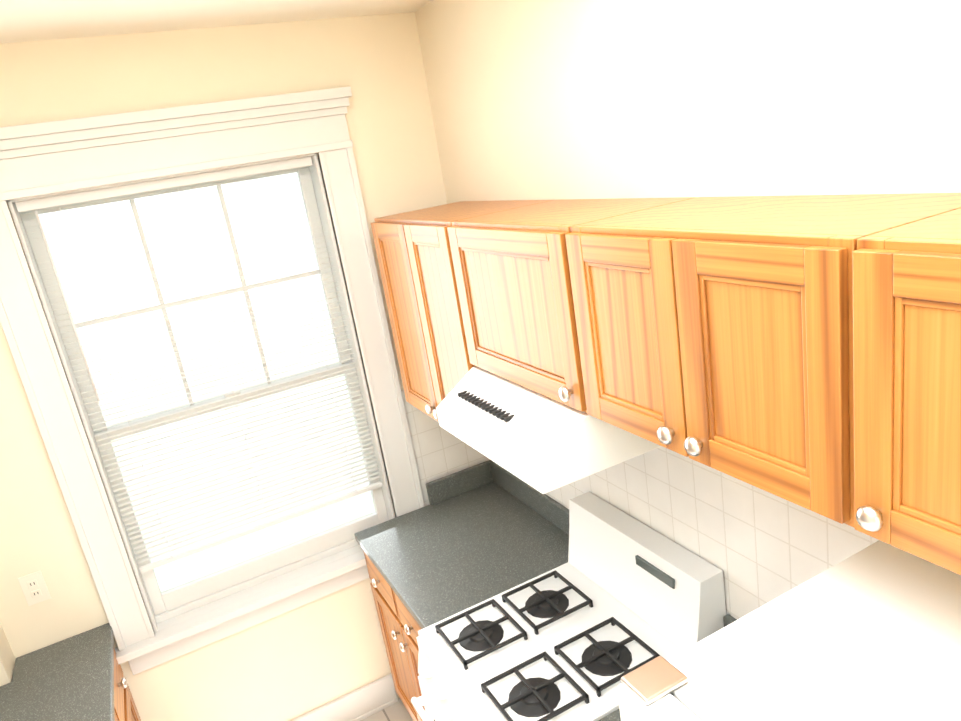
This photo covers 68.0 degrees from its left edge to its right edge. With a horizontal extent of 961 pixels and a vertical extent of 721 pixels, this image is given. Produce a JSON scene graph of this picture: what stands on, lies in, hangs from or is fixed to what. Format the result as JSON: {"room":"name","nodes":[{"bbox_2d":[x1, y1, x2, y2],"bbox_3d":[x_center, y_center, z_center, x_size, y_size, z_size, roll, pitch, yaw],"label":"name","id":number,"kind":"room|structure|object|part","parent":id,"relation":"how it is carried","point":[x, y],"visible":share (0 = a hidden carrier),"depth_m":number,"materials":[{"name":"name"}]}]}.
{"room":"kitchen","nodes":[
{"label":"kitchen","id":0,"kind":"room"},
{"bbox_2d":[0,0,432,43],"bbox_3d":[-0.347,-0.702,0.466,2.780,0.100,4.620,-17,18,-24],"label":"ceiling","id":1,"kind":"structure","parent":0,"point":[28,20],"depth_m":2.23,"materials":[{"name":"paint"}]},
{"bbox_2d":[0,12,446,720],"bbox_3d":[-1.116,0.321,2.823,2.380,2.940,0.200,-17,18,-24],"label":"wall","id":2,"kind":"structure","parent":0,"point":[302,660],"depth_m":2.66,"materials":[{"name":"beige paint"}]},
{"bbox_2d":[0,623,15,685],"bbox_3d":[-1.906,0.618,2.272,0.395,2.940,0.150,-17,18,-24],"label":"chase","id":3,"kind":"object","parent":2,"relation":"attached to","point":[7,660],"depth_m":2.48,"materials":[{"name":"beige paint"}]},
{"bbox_2d":[18,571,50,605],"bbox_3d":[-1.600,0.818,2.557,0.072,0.116,0.008,-17,18,-24],"label":"outlet","id":4,"kind":"object","parent":2,"relation":"attached to","point":[34,588],"visible":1,"depth_m":2.56,"materials":[{"name":"white plastic"}]},
{"bbox_2d":[0,86,424,674],"bbox_3d":[-0.975,0.085,2.784,1.349,2.015,0.246,-17,18,-24],"label":"window","id":5,"kind":"structure","parent":2,"relation":"in","point":[210,356],"depth_m":2.68,"materials":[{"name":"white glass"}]},
{"bbox_2d":[15,156,382,572],"bbox_3d":[-0.984,0.016,2.751,1.000,1.417,0.040,-17,18,-24],"label":"window blinds","id":6,"kind":"object","parent":5,"relation":"attached to","point":[41,203],"visible":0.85,"depth_m":2.78,"materials":[{"name":"white plastic"}]},
{"bbox_3d":[-1.002,0.105,2.849,1.012,1.638,0.072,-17,18,-24],"label":"window sashes","id":7,"kind":"part","parent":5,"relation":"part of","materials":[{"name":"white wood"}]},
{"bbox_2d":[292,673,397,720],"bbox_3d":[-0.825,1.655,3.133,0.970,0.150,0.024,-17,18,-24],"label":"baseboard","id":8,"kind":"structure","parent":2,"relation":"attached to","point":[369,699],"depth_m":3.25,"materials":[{"name":"white"}]},
{"bbox_2d":[401,390,488,505],"bbox_3d":[-0.144,0.348,3.219,0.358,0.560,0.006,-17,18,-24],"label":"wall tile","id":9,"kind":"structure","parent":2,"relation":"attached to","point":[439,451],"depth_m":3.20,"materials":[{"name":"white tile"}]},
{"bbox_2d":[361,698,412,720],"bbox_3d":[0.128,2.172,1.333,2.780,0.100,4.620,-17,18,-24],"label":"floor","id":10,"kind":"structure","parent":0,"point":[397,711],"depth_m":3.27,"materials":[{"name":"ceramic"}]},
{"bbox_2d":[114,649,140,720],"bbox_3d":[-1.174,1.718,1.825,0.726,0.886,1.994,-17,18,-24],"label":"base cabinet","id":11,"kind":"object","parent":10,"relation":"on","point":[125,708],"visible":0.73,"depth_m":2.57,"materials":[{"name":"brown wood"}]},
{"bbox_2d":[0,623,114,720],"bbox_3d":[-1.255,1.236,1.669,0.707,0.139,2.015,-17,18,-24],"label":"countertop","id":12,"kind":"structure","parent":11,"relation":"on","point":[70,678],"depth_m":2.39,"materials":[{"name":"stone"}]},
{"bbox_2d":[363,550,424,720],"bbox_3d":[0.017,1.175,2.972,0.720,0.886,0.762,-17,18,-24],"label":"base cabinet","id":13,"kind":"object","parent":10,"relation":"on","point":[400,627],"visible":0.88,"depth_m":2.91,"materials":[{"name":"brown wood"}]},
{"bbox_2d":[354,460,568,628],"bbox_3d":[-0.062,0.687,2.838,0.699,0.139,0.790,-17,18,-24],"label":"countertop","id":14,"kind":"structure","parent":13,"relation":"on","point":[466,538],"depth_m":2.83,"materials":[{"name":"stone"}]},
{"bbox_2d":[411,492,725,720],"bbox_3d":[0.273,1.190,2.292,0.809,1.165,0.646,-17,18,-24],"label":"gas range","id":15,"kind":"object","parent":10,"relation":"on","point":[598,615],"visible":0.98,"depth_m":2.17,"materials":[{"name":"white metal"}]},
{"bbox_2d":[617,540,960,720],"bbox_3d":[0.804,1.215,1.135,0.785,1.612,0.720,-17,18,-24],"label":"refrigerator","id":16,"kind":"object","parent":10,"relation":"on","point":[871,632],"visible":0.92,"depth_m":1.07,"materials":[{"name":"white metal"}]},
{"bbox_3d":[0.616,1.421,1.828,0.720,0.886,0.549,-17,18,-24],"label":"base cabinet","id":17,"kind":"object","parent":10,"relation":"on","visible":0},
{"bbox_2d":[598,614,736,720],"bbox_3d":[0.542,0.935,1.682,0.699,0.139,0.559,-17,18,-24],"label":"countertop","id":18,"kind":"structure","parent":17,"relation":"on","point":[728,619],"depth_m":1.90,"materials":[{"name":"laminate"}]},
{"bbox_2d":[415,0,960,203],"bbox_3d":[1.021,0.392,1.417,0.200,2.940,4.620,-17,18,-24],"label":"wall","id":19,"kind":"structure","parent":0,"point":[566,99],"depth_m":1.66,"materials":[{"name":"beige paint"}]},
{"bbox_2d":[371,200,551,421],"bbox_3d":[-0.046,-0.163,2.590,0.426,0.756,0.698,-17,18,-24],"label":"upper cabinet","id":20,"kind":"object","parent":19,"relation":"attached to","point":[415,259],"visible":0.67,"depth_m":2.47,"materials":[{"name":"brown wood"}]},
{"bbox_2d":[447,197,696,412],"bbox_3d":[0.232,-0.183,1.971,0.426,0.452,0.618,-17,18,-24],"label":"upper cabinet","id":21,"kind":"object","parent":19,"relation":"attached to","point":[512,276],"visible":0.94,"depth_m":1.84,"materials":[{"name":"brown wood"}]},
{"bbox_2d":[436,366,660,493],"bbox_3d":[0.229,0.119,2.040,0.527,0.156,0.608,-17,18,-24],"label":"range hood","id":22,"kind":"object","parent":21,"relation":"attached to","point":[541,443],"visible":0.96,"depth_m":1.80,"materials":[{"name":"white metal"}]},
{"bbox_2d":[489,446,877,619],"bbox_3d":[0.471,0.337,2.324,0.006,0.900,2.120,-17,18,-24],"label":"wall tile","id":23,"kind":"structure","parent":19,"relation":"attached to","point":[758,547],"depth_m":1.96,"materials":[{"name":"white tile"}]},
{"bbox_2d":[565,193,960,527],"bbox_3d":[0.531,-0.060,1.400,0.426,0.452,0.686,-17,18,-24],"label":"upper cabinet","id":24,"kind":"object","parent":19,"relation":"attached to","point":[716,333],"visible":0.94,"depth_m":1.23,"materials":[{"name":"brown wood"}]},
{"bbox_2d":[853,208,960,574],"bbox_3d":[0.849,0.071,0.790,0.426,0.452,0.706,-17,18,-24],"label":"upper cabinet","id":25,"kind":"object","parent":19,"relation":"attached to","point":[907,369],"visible":1,"depth_m":0.95,"materials":[{"name":"brown wood"}]},
{"label":"outside","id":26,"kind":"structure","parent":0,"visible":0},
{"bbox_2d":[39,173,374,591],"bbox_3d":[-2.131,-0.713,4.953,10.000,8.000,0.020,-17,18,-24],"label":"window panes","id":27,"kind":"structure","parent":26,"point":[157,244],"depth_m":5.18,"materials":[{"name":"clear glass"}]}
]}

